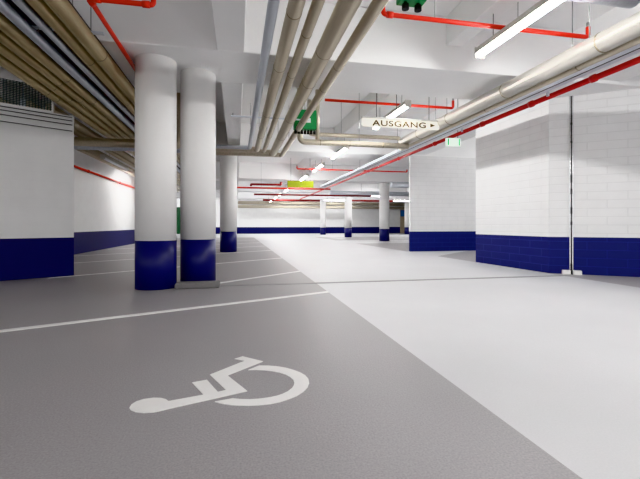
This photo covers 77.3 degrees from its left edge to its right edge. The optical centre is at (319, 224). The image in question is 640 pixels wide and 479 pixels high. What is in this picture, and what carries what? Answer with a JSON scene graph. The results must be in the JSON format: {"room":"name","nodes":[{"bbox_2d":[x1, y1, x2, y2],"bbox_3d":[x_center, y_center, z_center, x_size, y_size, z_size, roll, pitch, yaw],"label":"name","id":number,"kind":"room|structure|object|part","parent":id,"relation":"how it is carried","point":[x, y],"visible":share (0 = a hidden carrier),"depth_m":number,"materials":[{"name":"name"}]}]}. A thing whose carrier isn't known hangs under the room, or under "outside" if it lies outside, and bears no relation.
{"room":"parking garage","nodes":[
{"label":"parking garage","id":0,"kind":"room"},
{"bbox_2d":[0,104,73,280],"bbox_3d":[-6.425,-0.435,4.888,5.460,2.370,2.283,0,0,-44],"label":"wall","id":1,"kind":"structure","parent":0,"point":[37,163],"depth_m":5.62,"materials":[{"name":"white paint"}]},
{"bbox_2d":[0,76,53,112],"bbox_3d":[-5.010,-1.805,4.673,3.208,0.370,0.051,0,0,-44],"label":"grille","id":2,"kind":"object","parent":1,"relation":"on","point":[22,102],"depth_m":5.53,"materials":[{"name":"metal"}]},
{"bbox_2d":[0,114,70,124],"bbox_3d":[-5.267,-1.475,4.356,4.470,0.012,0.013,0,0,-44],"label":"cable","id":3,"kind":"object","parent":1,"relation":"attached to","point":[0,114],"visible":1,"depth_m":5.58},
{"bbox_2d":[0,121,71,131],"bbox_3d":[-5.267,-1.385,4.356,4.470,0.012,0.013,0,0,-44],"label":"cable","id":4,"kind":"object","parent":1,"relation":"attached to","point":[0,121],"visible":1,"depth_m":5.58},
{"bbox_2d":[0,109,71,120],"bbox_3d":[-5.267,-1.535,4.356,4.470,0.012,0.013,0,0,-44],"label":"cable","id":5,"kind":"object","parent":1,"relation":"attached to","point":[0,109],"visible":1,"depth_m":5.59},
{"bbox_2d":[0,106,71,117],"bbox_3d":[-5.267,-1.585,4.356,4.470,0.012,0.013,0,0,-44],"label":"cable","id":6,"kind":"object","parent":1,"relation":"attached to","point":[0,106],"visible":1,"depth_m":5.59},
{"bbox_2d":[0,81,134,253],"bbox_3d":[-7.212,-0.950,14.334,0.200,3.400,15.000,0,0,-12],"label":"wall","id":7,"kind":"structure","parent":0,"point":[104,209],"depth_m":12.12,"materials":[{"name":"white paint"}]},
{"bbox_2d":[74,165,134,188],"bbox_3d":[-7.056,-1.470,14.417,0.081,0.079,14.500,0,0,-12],"label":"pipe","id":8,"kind":"object","parent":7,"relation":"attached to","point":[75,166],"visible":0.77,"depth_m":11.90,"materials":[{"name":"red metal"}]},
{"bbox_2d":[134,161,408,183],"bbox_3d":[0.317,-2.310,18.163,32.000,0.680,1.040,0,0,-12],"label":"beam","id":9,"kind":"structure","parent":7,"relation":"attached to","point":[269,172],"depth_m":17.56,"materials":[{"name":"white paint"}]},
{"bbox_2d":[250,182,281,185],"bbox_3d":[-2.222,-1.690,16.492,1.317,0.200,0.090,0,0,-12],"label":"pipe","id":10,"kind":"object","parent":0,"point":[251,184],"visible":1,"depth_m":16.47,"materials":[{"name":"red metal"}]},
{"bbox_2d":[177,198,403,233],"bbox_3d":[-3.218,-0.950,35.205,32.000,3.400,0.250,0,0,-12],"label":"wall","id":11,"kind":"structure","parent":0,"point":[249,220],"depth_m":35.41,"materials":[{"name":"white paint"}]},
{"bbox_2d":[177,207,179,233],"bbox_3d":[-11.698,-0.360,33.248,1.000,2.220,0.127,0,0,-12],"label":"door","id":12,"kind":"structure","parent":11,"relation":"in","point":[178,208],"depth_m":33.24,"materials":[{"name":"green paint"}]},
{"bbox_2d":[400,209,403,232],"bbox_3d":[7.931,-0.360,37.321,0.928,2.220,0.127,0,0,-12],"label":"door","id":13,"kind":"structure","parent":11,"relation":"in","point":[401,217],"depth_m":37.26,"materials":[{"name":"beige paint"}]},
{"bbox_2d":[18,0,614,166],"bbox_3d":[1.042,-2.750,14.668,32.000,0.200,42.300,0,0,-12],"label":"ceiling","id":14,"kind":"structure","parent":0,"point":[559,17],"depth_m":8.25,"materials":[{"name":"white paint"}]},
{"bbox_2d":[0,67,30,86],"bbox_3d":[-5.796,-2.320,4.047,5.200,0.660,0.200,0,0,-44],"label":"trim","id":15,"kind":"structure","parent":14,"relation":"attached to","point":[3,72],"depth_m":5.43,"materials":[{"name":"white paint"}]},
{"bbox_2d":[0,98,134,173],"bbox_3d":[-6.331,-2.209,13.535,0.145,0.922,15.922,0,0,-12],"label":"ceiling pipe","id":16,"kind":"object","parent":14,"relation":"hanging from","point":[95,152],"visible":0.21,"depth_m":10.05,"materials":[{"name":"metal"}]},
{"bbox_2d":[0,12,179,177],"bbox_3d":[-3.729,-2.204,7.907,0.124,0.932,23.000,0,0,-12],"label":"ceiling pipe","id":17,"kind":"object","parent":14,"relation":"hanging from","point":[12,31],"visible":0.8,"depth_m":4.52,"materials":[{"name":"metal"}]},
{"bbox_2d":[0,0,179,172],"bbox_3d":[-3.572,-2.210,7.940,0.100,0.920,23.000,0,0,-12],"label":"ceiling pipe","id":18,"kind":"object","parent":14,"relation":"hanging from","point":[6,9],"visible":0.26,"depth_m":4.17,"materials":[{"name":"metal"}]},
{"bbox_2d":[0,30,179,180],"bbox_3d":[-3.886,-2.209,7.875,0.102,0.921,23.000,0,0,-12],"label":"ceiling pipe","id":19,"kind":"object","parent":14,"relation":"hanging from","point":[5,40],"visible":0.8,"depth_m":4.84,"materials":[{"name":"metal"}]},
{"bbox_2d":[0,54,179,185],"bbox_3d":[-4.189,-2.204,7.812,0.124,0.932,23.000,0,0,-12],"label":"ceiling pipe","id":20,"kind":"object","parent":14,"relation":"hanging from","point":[5,63],"visible":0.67,"depth_m":5.40,"materials":[{"name":"metal"}]},
{"bbox_2d":[0,42,179,182],"bbox_3d":[-4.030,-2.208,7.845,0.106,0.923,23.000,0,0,-12],"label":"ceiling pipe","id":21,"kind":"object","parent":14,"relation":"hanging from","point":[7,53],"visible":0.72,"depth_m":5.10,"materials":[{"name":"metal"}]},
{"bbox_2d":[6,0,179,168],"bbox_3d":[-3.695,-2.297,7.915,1.170,0.745,23.000,0,0,-12],"label":"cable tray","id":22,"kind":"object","parent":14,"relation":"hanging from","point":[10,2],"visible":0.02,"depth_m":4.44,"materials":[{"name":"metal"}]},
{"bbox_2d":[31,25,104,35],"bbox_3d":[-2.803,-1.910,3.861,1.320,0.020,0.040,0,0,-12],"label":"rail","id":23,"kind":"object","parent":22,"relation":"attached to","point":[35,27],"visible":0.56,"depth_m":3.96,"materials":[{"name":"white metal"}]},
{"bbox_2d":[68,0,134,88],"bbox_3d":[-3.137,-1.945,8.030,0.008,0.040,23.000,0,0,-12],"label":"pipe","id":24,"kind":"object","parent":22,"relation":"on","point":[68,0],"depth_m":4.27,"materials":[{"name":"metal"}]},
{"bbox_2d":[12,0,179,167],"bbox_3d":[-3.411,-2.217,7.973,0.072,0.906,23.000,0,0,-12],"label":"ceiling pipe","id":25,"kind":"object","parent":14,"relation":"hanging from","point":[21,4],"visible":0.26,"depth_m":4.08,"materials":[{"name":"metal"}]},
{"bbox_2d":[26,101,178,191],"bbox_3d":[-5.992,-2.214,13.723,0.124,0.912,15.693,0,0,-12],"label":"ceiling pipe","id":26,"kind":"object","parent":14,"relation":"hanging from","point":[78,133],"visible":0.37,"depth_m":9.86,"materials":[{"name":"metal"}]},
{"bbox_2d":[26,0,179,163],"bbox_3d":[-3.279,-2.207,8.001,0.112,0.926,23.000,0,0,-12],"label":"ceiling pipe","id":27,"kind":"object","parent":14,"relation":"hanging from","point":[40,6],"visible":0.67,"depth_m":3.98,"materials":[{"name":"metal"}]},
{"bbox_2d":[75,149,134,176],"bbox_3d":[-6.542,-2.214,13.419,0.124,0.912,16.065,0,0,-12],"label":"ceiling pipe","id":28,"kind":"object","parent":14,"relation":"hanging from","point":[82,151],"visible":0.27,"depth_m":11.27,"materials":[{"name":"metal"}]},
{"bbox_2d":[44,0,179,157],"bbox_3d":[-3.117,-2.197,8.034,0.153,0.946,23.000,0,0,-12],"label":"ceiling pipe","id":29,"kind":"object","parent":14,"relation":"hanging from","point":[63,9],"visible":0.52,"depth_m":3.86,"materials":[{"name":"metal"}]},
{"bbox_2d":[45,104,179,190],"bbox_3d":[-5.782,-2.209,13.839,0.145,0.922,15.550,0,0,-12],"label":"ceiling pipe","id":30,"kind":"object","parent":14,"relation":"hanging from","point":[79,126],"visible":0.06,"depth_m":7.67,"materials":[{"name":"metal"}]},
{"bbox_2d":[100,154,128,170],"bbox_3d":[-5.510,-2.143,10.806,0.112,1.074,2.216,0,0,-12],"label":"lamp","id":31,"kind":"object","parent":14,"relation":"hanging from","point":[102,156],"visible":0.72,"depth_m":10.51,"materials":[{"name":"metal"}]},
{"bbox_2d":[104,158,127,170],"bbox_3d":[-5.510,-1.629,10.806,0.080,0.040,2.170,0,0,-12],"label":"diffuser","id":32,"kind":"object","parent":31,"relation":"attached to","point":[110,160],"depth_m":10.76,"materials":[{"name":"white plastic"}]},
{"bbox_2d":[87,0,155,70],"bbox_3d":[-2.163,-2.281,5.623,0.564,0.777,4.510,0,0,-12],"label":"pipe","id":33,"kind":"object","parent":14,"relation":"hanging from","point":[145,4],"visible":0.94,"depth_m":3.48,"materials":[{"name":"red metal"}]},
{"bbox_2d":[74,93,179,148],"bbox_3d":[-4.001,-2.098,7.851,2.555,1.145,0.170,0,0,-12],"label":"pipe","id":34,"kind":"object","parent":14,"relation":"hanging from","point":[78,141],"visible":0.3,"depth_m":7.78,"materials":[{"name":"beige metal"}]},
{"bbox_2d":[74,146,179,152],"bbox_3d":[-4.046,-2.085,8.107,2.770,1.170,0.140,0,0,-12],"label":"pipe","id":35,"kind":"object","parent":14,"relation":"hanging from","point":[75,147],"visible":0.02,"depth_m":8.01,"materials":[{"name":"grey metal"}]},
{"bbox_2d":[212,0,245,51],"bbox_3d":[-0.504,-2.310,2.086,0.300,0.680,5.010,0,0,-12],"label":"beam","id":36,"kind":"structure","parent":14,"relation":"attached to","point":[229,16],"depth_m":3.91,"materials":[{"name":"white paint"}]},
{"bbox_2d":[221,82,242,144],"bbox_3d":[-1.725,-2.310,7.971,0.300,0.680,4.930,0,0,-12],"label":"beam","id":37,"kind":"structure","parent":14,"relation":"attached to","point":[231,92],"depth_m":6.82,"materials":[{"name":"white paint"}]},
{"bbox_2d":[237,156,239,177],"bbox_3d":[-3.000,-2.310,14.115,0.300,0.680,5.540,0,0,-12],"label":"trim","id":38,"kind":"structure","parent":14,"relation":"attached to","point":[238,157],"depth_m":13.08,"materials":[{"name":"white paint"}]},
{"bbox_2d":[216,0,279,149],"bbox_3d":[-0.821,-2.212,3.147,1.004,0.917,12.497,0,0,-12],"label":"ceiling pipe","id":39,"kind":"object","parent":14,"relation":"hanging from","point":[273,5],"visible":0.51,"depth_m":4.44,"materials":[{"name":"metal"}]},
{"bbox_2d":[216,0,305,151],"bbox_3d":[-0.823,-2.201,3.264,1.366,0.938,12.726,0,0,-12],"label":"ceiling pipe","id":40,"kind":"object","parent":14,"relation":"hanging from","point":[294,9],"visible":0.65,"depth_m":4.29,"materials":[{"name":"metal"}]},
{"bbox_2d":[216,0,324,152],"bbox_3d":[-0.819,-2.209,3.364,1.622,0.922,12.920,0,0,-12],"label":"ceiling pipe","id":41,"kind":"object","parent":14,"relation":"hanging from","point":[316,6],"visible":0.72,"depth_m":4.28,"materials":[{"name":"metal"}]},
{"bbox_2d":[231,115,309,120],"bbox_3d":[-0.875,-2.277,7.172,1.400,0.745,0.040,0,0,-12],"label":"rail","id":42,"kind":"object","parent":14,"relation":"hanging from","point":[231,115],"visible":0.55,"depth_m":7.09,"materials":[{"name":"metal"}]},
{"bbox_2d":[237,187,330,189],"bbox_3d":[-1.525,-2.101,17.097,4.042,1.138,0.068,0,0,-12],"label":"pipe","id":43,"kind":"object","parent":14,"relation":"hanging from","point":[237,187],"visible":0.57,"depth_m":17.05,"materials":[{"name":"red metal"}]},
{"bbox_2d":[216,0,362,156],"bbox_3d":[-0.798,-2.190,3.495,2.094,0.961,13.168,0,0,-12],"label":"ceiling pipe","id":44,"kind":"object","parent":14,"relation":"hanging from","point":[343,12],"visible":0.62,"depth_m":4.30,"materials":[{"name":"metal"}]},
{"bbox_2d":[177,180,405,193],"bbox_3d":[-0.963,-2.310,24.332,32.000,0.680,1.040,0,0,-12],"label":"beam","id":45,"kind":"structure","parent":14,"relation":"attached to","point":[342,186],"depth_m":24.06,"materials":[{"name":"white paint"}]},
{"bbox_2d":[263,199,319,201],"bbox_3d":[-1.852,-2.113,26.374,3.782,1.114,0.140,0,0,-12],"label":"pipe","id":46,"kind":"object","parent":14,"relation":"hanging from","point":[299,200],"visible":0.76,"depth_m":26.34,"materials":[{"name":"red metal"}]},
{"bbox_2d":[177,191,408,200],"bbox_3d":[-2.242,-2.310,30.500,32.000,0.680,1.040,0,0,-12],"label":"beam","id":47,"kind":"structure","parent":14,"relation":"attached to","point":[241,195],"depth_m":30.04,"materials":[{"name":"white paint"}]},
{"bbox_2d":[287,181,313,187],"bbox_3d":[-0.661,-1.969,13.548,0.897,1.402,0.030,0,0,-12],"label":"hanging sign","id":48,"kind":"object","parent":14,"relation":"hanging from","point":[298,184],"visible":0.89,"depth_m":13.54,"materials":[{"name":"metal"}]},
{"bbox_2d":[293,109,316,134],"bbox_3d":[-0.282,-2.181,7.526,0.420,0.938,0.168,0,0,-12],"label":"sign","id":49,"kind":"object","parent":14,"relation":"hanging from","point":[310,126],"visible":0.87,"depth_m":7.48,"materials":[{"name":"green plastic"}]},
{"bbox_2d":[229,0,388,156],"bbox_3d":[-0.782,-2.206,3.589,2.439,0.928,13.346,0,0,-12],"label":"ceiling pipe","id":50,"kind":"object","parent":14,"relation":"hanging from","point":[374,9],"visible":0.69,"depth_m":4.24,"materials":[{"name":"metal"}]},
{"bbox_2d":[298,158,319,172],"bbox_3d":[-0.278,-2.465,14.680,0.220,0.370,5.540,0,0,-12],"label":"trim","id":51,"kind":"structure","parent":14,"relation":"attached to","point":[306,162],"depth_m":15.51,"materials":[{"name":"white paint"}]},
{"bbox_2d":[300,174,308,180],"bbox_3d":[-0.652,-2.108,16.486,0.112,0.404,1.566,0,0,-12],"label":"lamp","id":52,"kind":"object","parent":51,"relation":"hanging from","point":[305,175],"visible":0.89,"depth_m":16.29,"materials":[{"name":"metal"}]},
{"bbox_2d":[313,159,324,171],"bbox_3d":[-0.053,-2.108,13.598,0.112,0.404,1.566,0,0,-12],"label":"lamp","id":53,"kind":"object","parent":51,"relation":"hanging from","point":[321,164],"visible":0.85,"depth_m":13.32,"materials":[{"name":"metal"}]},
{"bbox_2d":[254,193,370,196],"bbox_3d":[-0.306,-2.108,21.384,6.363,1.124,0.090,0,0,-12],"label":"pipe","id":54,"kind":"object","parent":14,"relation":"hanging from","point":[254,193],"visible":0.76,"depth_m":21.32,"materials":[{"name":"grey metal"}]},
{"bbox_2d":[315,89,319,139],"bbox_3d":[-0.049,-2.170,7.854,0.084,1.000,0.084,0,0,-12],"label":"ceiling pipe","id":55,"kind":"object","parent":14,"relation":"hanging from","point":[317,136],"visible":0.58,"depth_m":7.82,"materials":[{"name":"metal"}]},
{"bbox_2d":[238,201,403,205],"bbox_3d":[2.394,-2.200,35.425,18.920,0.940,0.280,0,0,-12],"label":"pipe","id":56,"kind":"object","parent":14,"relation":"hanging from","point":[239,202],"visible":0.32,"depth_m":34.57,"materials":[{"name":"metal"}]},
{"bbox_2d":[238,201,403,208],"bbox_3d":[2.495,-2.040,34.935,18.921,1.260,0.240,0,0,-12],"label":"pipe","id":57,"kind":"object","parent":14,"relation":"hanging from","point":[273,205],"visible":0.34,"depth_m":34.14,"materials":[{"name":"metal"}]},
{"bbox_2d":[324,194,344,200],"bbox_3d":[1.062,-2.193,27.999,1.616,0.974,0.112,0,0,-12],"label":"lamp","id":58,"kind":"object","parent":14,"relation":"hanging from","point":[327,194],"visible":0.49,"depth_m":27.96,"materials":[{"name":"metal"}]},
{"bbox_2d":[296,159,407,172],"bbox_3d":[1.139,-2.249,13.564,3.917,0.841,0.044,0,0,-12],"label":"pipe","id":59,"kind":"object","parent":14,"relation":"hanging from","point":[406,171],"visible":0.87,"depth_m":13.44,"materials":[{"name":"red metal"}]},
{"bbox_2d":[297,88,408,148],"bbox_3d":[0.685,-2.117,8.006,2.305,1.105,0.114,0,0,-12],"label":"ceiling pipe","id":60,"kind":"object","parent":14,"relation":"hanging from","point":[300,138],"visible":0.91,"depth_m":7.95,"materials":[{"name":"metal"}]},
{"bbox_2d":[334,93,399,140],"bbox_3d":[0.997,-2.465,8.536,0.220,0.370,4.930,0,0,-12],"label":"beam","id":61,"kind":"structure","parent":14,"relation":"attached to","point":[351,122],"depth_m":8.60,"materials":[{"name":"white paint"}]},
{"bbox_2d":[331,138,348,158],"bbox_3d":[0.526,-2.108,10.807,0.112,0.404,1.566,0,0,-12],"label":"lamp","id":62,"kind":"object","parent":61,"relation":"hanging from","point":[341,150],"visible":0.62,"depth_m":10.55,"materials":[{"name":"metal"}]},
{"bbox_2d":[332,148,346,158],"bbox_3d":[0.526,-1.929,10.807,0.080,0.040,1.520,0,0,-12],"label":"diffuser","id":63,"kind":"object","parent":62,"relation":"attached to","point":[341,150],"depth_m":10.72,"materials":[{"name":"white plastic"}]},
{"bbox_2d":[373,100,410,129],"bbox_3d":[1.267,-2.108,7.233,0.112,0.404,1.566,0,0,-12],"label":"lamp","id":64,"kind":"object","parent":61,"relation":"hanging from","point":[404,105],"visible":0.63,"depth_m":6.75,"materials":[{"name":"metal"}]},
{"bbox_2d":[329,184,408,195],"bbox_3d":[5.391,-2.175,23.587,9.859,0.990,0.260,0,0,-12],"label":"duct pipe","id":65,"kind":"object","parent":14,"relation":"hanging from","point":[372,193],"visible":0.38,"depth_m":22.90,"materials":[{"name":"metal"}]},
{"bbox_2d":[352,200,391,201],"bbox_3d":[3.827,-2.194,29.594,3.183,0.953,0.140,0,0,-12],"label":"pipe","id":66,"kind":"object","parent":14,"relation":"hanging from","point":[352,200],"visible":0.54,"depth_m":29.46,"materials":[{"name":"metal"}]},
{"bbox_2d":[325,98,453,108],"bbox_3d":[1.219,-2.349,6.789,2.322,0.641,0.044,0,0,-12],"label":"pipe","id":67,"kind":"object","parent":14,"relation":"hanging from","point":[328,100],"visible":0.89,"depth_m":6.75,"materials":[{"name":"red metal"}]},
{"bbox_2d":[390,182,408,187],"bbox_3d":[6.732,-2.145,18.146,7.445,1.050,0.260,0,0,-12],"label":"duct pipe","id":68,"kind":"object","parent":14,"relation":"hanging from","point":[392,184],"visible":0.25,"depth_m":17.37,"materials":[{"name":"metal"}]},
{"bbox_2d":[361,93,438,129],"bbox_3d":[1.350,-2.141,6.663,1.376,1.058,0.040,0,0,-12],"label":"exit sign","id":69,"kind":"object","parent":14,"relation":"hanging from","point":[366,121],"visible":0.98,"depth_m":6.64,"materials":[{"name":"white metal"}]},
{"bbox_3d":[1.350,-1.759,6.663,1.376,0.022,0.040,0,0,-12],"label":"rail","id":70,"kind":"part","parent":69,"relation":"part of","materials":[{"name":"white metal"}]},
{"bbox_3d":[1.350,-1.680,6.663,1.376,0.136,0.024,0,0,-12],"label":"sign panel","id":71,"kind":"part","parent":69,"relation":"part of","materials":[{"name":"white plastic"}]},
{"bbox_2d":[396,0,426,12],"bbox_3d":[0.987,-2.482,4.316,0.290,0.335,0.168,0,0,-12],"label":"box","id":72,"kind":"object","parent":14,"relation":"hanging from","point":[417,4],"visible":1,"depth_m":4.30,"materials":[{"name":"green plastic"}]},
{"bbox_3d":[0.917,-2.355,4.296,0.076,0.080,0.076,0,0,-12],"label":"knob","id":73,"kind":"part","parent":72,"relation":"part of","materials":[{"name":"black plastic"}]},
{"bbox_3d":[0.986,-2.515,4.320,0.290,0.240,0.160,0,0,-12],"label":"casing","id":74,"kind":"part","parent":72,"relation":"part of","materials":[{"name":"green plastic"}]},
{"bbox_3d":[1.059,-2.355,4.325,0.076,0.080,0.076,0,0,-12],"label":"knob","id":75,"kind":"part","parent":72,"relation":"part of","materials":[{"name":"black plastic"}]},
{"bbox_2d":[445,99,460,146],"bbox_3d":[2.540,-2.087,7.628,0.303,1.166,0.053,0,0,-12],"label":"light","id":76,"kind":"object","parent":14,"relation":"hanging from","point":[456,142],"visible":0.91,"depth_m":7.61,"materials":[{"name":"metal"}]},
{"bbox_2d":[307,36,639,150],"bbox_3d":[1.928,-2.154,3.155,2.147,1.032,11.395,0,0,-12],"label":"ceiling pipe","id":77,"kind":"object","parent":14,"relation":"hanging from","point":[636,41],"visible":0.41,"depth_m":5.24,"materials":[{"name":"metal"}]},
{"bbox_2d":[321,1,639,186],"bbox_3d":[2.271,-2.198,8.131,0.237,0.904,21.000,0,0,-12],"label":"cable tray","id":78,"kind":"object","parent":14,"relation":"hanging from","point":[635,49],"visible":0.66,"depth_m":5.71,"materials":[{"name":"metal"}]},
{"bbox_2d":[300,56,639,198],"bbox_3d":[1.637,-1.728,12.034,0.095,0.145,28.900,0,0,-12],"label":"pipe","id":79,"kind":"object","parent":78,"relation":"attached to","point":[593,78],"visible":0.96,"depth_m":5.62,"materials":[{"name":"metal"}]},
{"bbox_3d":[2.891,-2.200,4.583,0.009,0.900,0.009,0,0,11],"label":"hanger rod","id":80,"kind":"part","parent":78,"relation":"part of","materials":[{"name":"metal"}]},
{"bbox_2d":[446,0,519,46],"bbox_3d":[2.218,-2.465,2.651,0.220,0.370,5.010,0,0,-12],"label":"beam","id":81,"kind":"structure","parent":14,"relation":"attached to","point":[482,11],"depth_m":4.61,"materials":[{"name":"white paint"}]},
{"bbox_2d":[475,0,563,58],"bbox_3d":[1.978,-2.108,3.806,0.112,0.404,1.566,0,0,-12],"label":"lamp","id":82,"kind":"object","parent":81,"relation":"hanging from","point":[540,8],"visible":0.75,"depth_m":3.92,"materials":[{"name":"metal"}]},
{"bbox_2d":[381,0,590,38],"bbox_3d":[1.778,-2.350,4.148,2.420,0.640,0.062,0,0,-12],"label":"pipe","id":83,"kind":"object","parent":14,"relation":"hanging from","point":[389,14],"visible":0.88,"depth_m":4.09,"materials":[{"name":"red metal"}]},
{"bbox_2d":[399,3,639,143],"bbox_3d":[2.861,-2.159,3.096,0.202,1.021,10.900,0,0,-12],"label":"ceiling pipe","id":84,"kind":"object","parent":14,"relation":"hanging from","point":[628,29],"visible":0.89,"depth_m":4.39,"materials":[{"name":"metal"}]},
{"bbox_3d":[2.678,-2.254,3.977,0.009,0.832,0.009,0,0,-34],"label":"hanger rod","id":85,"kind":"part","parent":84,"relation":"part of","materials":[{"name":"metal"}]},
{"bbox_2d":[567,0,639,8],"bbox_3d":[2.467,-2.348,3.627,0.927,0.645,0.200,0,0,-12],"label":"duct pipe","id":86,"kind":"object","parent":14,"relation":"hanging from","point":[628,4],"visible":1,"depth_m":3.66,"materials":[{"name":"metal"}]},
{"bbox_2d":[574,3,639,81],"bbox_3d":[4.362,-2.333,3.096,0.800,0.635,5.010,0,0,-12],"label":"beam","id":87,"kind":"structure","parent":14,"relation":"attached to","point":[615,15],"depth_m":5.09,"materials":[{"name":"white paint"}]},
{"bbox_2d":[0,233,639,478],"bbox_3d":[1.042,0.850,14.668,32.000,0.200,42.300,0,0,-12],"label":"floor","id":88,"kind":"structure","parent":0,"point":[520,377],"depth_m":2.13,"materials":[{"name":"grey concrete"}]},
{"bbox_2d":[135,53,176,289],"bbox_3d":[-1.975,-0.610,4.819,0.470,2.720,0.470,0,0,-12],"label":"round column","id":89,"kind":"structure","parent":88,"relation":"on","point":[155,74],"depth_m":4.62,"materials":[{"name":"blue paint"}]},
{"bbox_2d":[0,291,328,331],"bbox_3d":[-1.512,0.749,3.348,3.962,0.002,0.080,0,0,-35],"label":"parking line","id":90,"kind":"object","parent":88,"relation":"on","point":[222,304],"visible":1,"depth_m":3.38,"materials":[{"name":"white paint"}]},
{"bbox_2d":[51,258,277,277],"bbox_3d":[-2.346,0.749,7.371,0.070,0.002,4.598,0,0,41],"label":"parking line","id":91,"kind":"object","parent":88,"relation":"on","point":[273,258],"visible":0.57,"depth_m":6.30,"materials":[{"name":"white paint"}]},
{"bbox_2d":[78,250,269,262],"bbox_3d":[-3.207,0.749,9.797,0.070,0.002,5.481,0,0,41],"label":"parking line","id":92,"kind":"object","parent":88,"relation":"on","point":[266,250],"visible":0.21,"depth_m":8.67,"materials":[{"name":"white paint"}]},
{"bbox_2d":[174,280,219,288],"bbox_3d":[-1.469,0.719,4.817,0.510,0.062,0.230,0,0,-12],"label":"block","id":93,"kind":"object","parent":88,"relation":"on","point":[181,284],"visible":1,"depth_m":4.72,"materials":[{"name":"grey concrete"}]},
{"bbox_2d":[180,68,215,280],"bbox_3d":[-1.594,-0.610,5.235,0.446,2.720,0.446,0,0,-12],"label":"round column","id":94,"kind":"structure","parent":88,"relation":"on","point":[197,85],"depth_m":5.04,"materials":[{"name":"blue paint"}]},
{"bbox_2d":[129,356,308,412],"bbox_3d":[-0.383,0.749,1.825,0.567,0.003,0.736,0,0,29],"label":"wheelchair symbol","id":95,"kind":"object","parent":88,"relation":"on","point":[301,382],"visible":1,"depth_m":1.78,"materials":[{"name":"white paint"}]},
{"bbox_2d":[220,155,236,251],"bbox_3d":[-2.576,-0.610,11.261,0.466,2.720,0.466,0,0,-12],"label":"round column","id":96,"kind":"structure","parent":88,"relation":"on","point":[228,164],"depth_m":11.06,"materials":[{"name":"blue paint"}]},
{"bbox_2d":[220,271,299,282],"bbox_3d":[-0.811,0.749,5.832,0.075,0.002,1.703,0,0,37],"label":"parking line","id":97,"kind":"object","parent":88,"relation":"on","point":[294,271],"visible":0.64,"depth_m":5.70,"materials":[{"name":"white paint"}]},
{"bbox_2d":[320,200,325,234],"bbox_3d":[0.235,-0.610,31.300,0.452,2.720,0.452,0,0,-12],"label":"round column","id":98,"kind":"structure","parent":88,"relation":"on","point":[322,202],"depth_m":31.11,"materials":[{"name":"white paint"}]},
{"bbox_2d":[345,197,351,236],"bbox_3d":[1.754,-0.610,24.875,0.452,2.720,0.452,0,0,-12],"label":"round column","id":99,"kind":"structure","parent":88,"relation":"on","point":[348,200],"depth_m":24.69,"materials":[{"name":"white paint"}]},
{"bbox_2d":[379,183,388,240],"bbox_3d":[3.032,-0.610,18.859,0.472,2.720,0.472,0,0,-12],"label":"round column","id":100,"kind":"structure","parent":88,"relation":"on","point":[383,187],"depth_m":18.66,"materials":[{"name":"blue paint"}]},
{"bbox_2d":[220,275,570,286],"bbox_3d":[1.239,0.748,5.425,5.030,0.004,0.080,0,0,-12],"label":"trim","id":101,"kind":"structure","parent":88,"relation":"on","point":[549,275],"depth_m":5.38,"materials":[{"name":"grey metal"}]},
{"bbox_2d":[404,201,408,233],"bbox_3d":[7.178,-0.610,32.741,0.522,2.720,0.522,0,0,-12],"label":"round column","id":102,"kind":"structure","parent":88,"relation":"on","point":[406,203],"depth_m":32.52,"materials":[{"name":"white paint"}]},
{"bbox_2d":[409,155,475,251],"bbox_3d":[4.337,-0.609,11.807,3.713,2.718,0.180,0,0,-13],"label":"wall","id":103,"kind":"structure","parent":0,"point":[442,190],"depth_m":11.53,"materials":[{"name":"white paint"}]},
{"bbox_2d":[70,115,475,161],"bbox_3d":[1.654,-2.310,11.720,32.000,0.680,1.040,0,0,-12],"label":"beam","id":104,"kind":"structure","parent":103,"relation":"attached to","point":[467,149],"depth_m":11.07,"materials":[{"name":"white paint"}]},
{"bbox_2d":[476,100,548,272],"bbox_3d":[3.504,-0.631,7.209,0.280,2.763,1.910,0,0,-13],"label":"wall","id":105,"kind":"structure","parent":0,"point":[512,151],"depth_m":7.00,"materials":[{"name":"white paint"}]},
{"bbox_2d":[400,99,523,154],"bbox_3d":[3.141,-2.333,8.980,0.800,0.635,4.930,0,0,-12],"label":"beam","id":106,"kind":"structure","parent":105,"relation":"attached to","point":[440,112],"depth_m":9.11,"materials":[{"name":"white paint"}]},
{"bbox_2d":[549,88,639,276],"bbox_3d":[6.344,-0.631,5.085,6.000,2.763,0.250,0,0,25],"label":"wall","id":107,"kind":"structure","parent":0,"point":[606,125],"depth_m":5.98,"materials":[{"name":"white paint"}]},
{"bbox_2d":[0,0,639,103],"bbox_3d":[2.866,-2.310,5.875,32.000,0.680,1.040,0,0,-12],"label":"ceiling","id":108,"kind":"structure","parent":107,"relation":"attached to","point":[397,56],"depth_m":4.97,"materials":[{"name":"white paint"}]},
{"bbox_2d":[562,96,581,274],"bbox_3d":[3.819,-0.618,6.068,0.250,2.735,0.110,0,0,25],"label":"strip","id":109,"kind":"object","parent":107,"relation":"attached to","point":[566,272],"visible":0.98,"depth_m":6.11,"materials":[{"name":"silver metal"}]},
{"bbox_3d":[3.754,0.719,6.099,0.107,0.062,0.110,0,0,25],"label":"foot plate","id":110,"kind":"part","parent":109,"relation":"part of","materials":[{"name":"white paint"}]},
{"bbox_3d":[3.884,0.719,6.038,0.107,0.062,0.110,0,0,25],"label":"foot plate","id":111,"kind":"part","parent":109,"relation":"part of","materials":[{"name":"white paint"}]}
]}

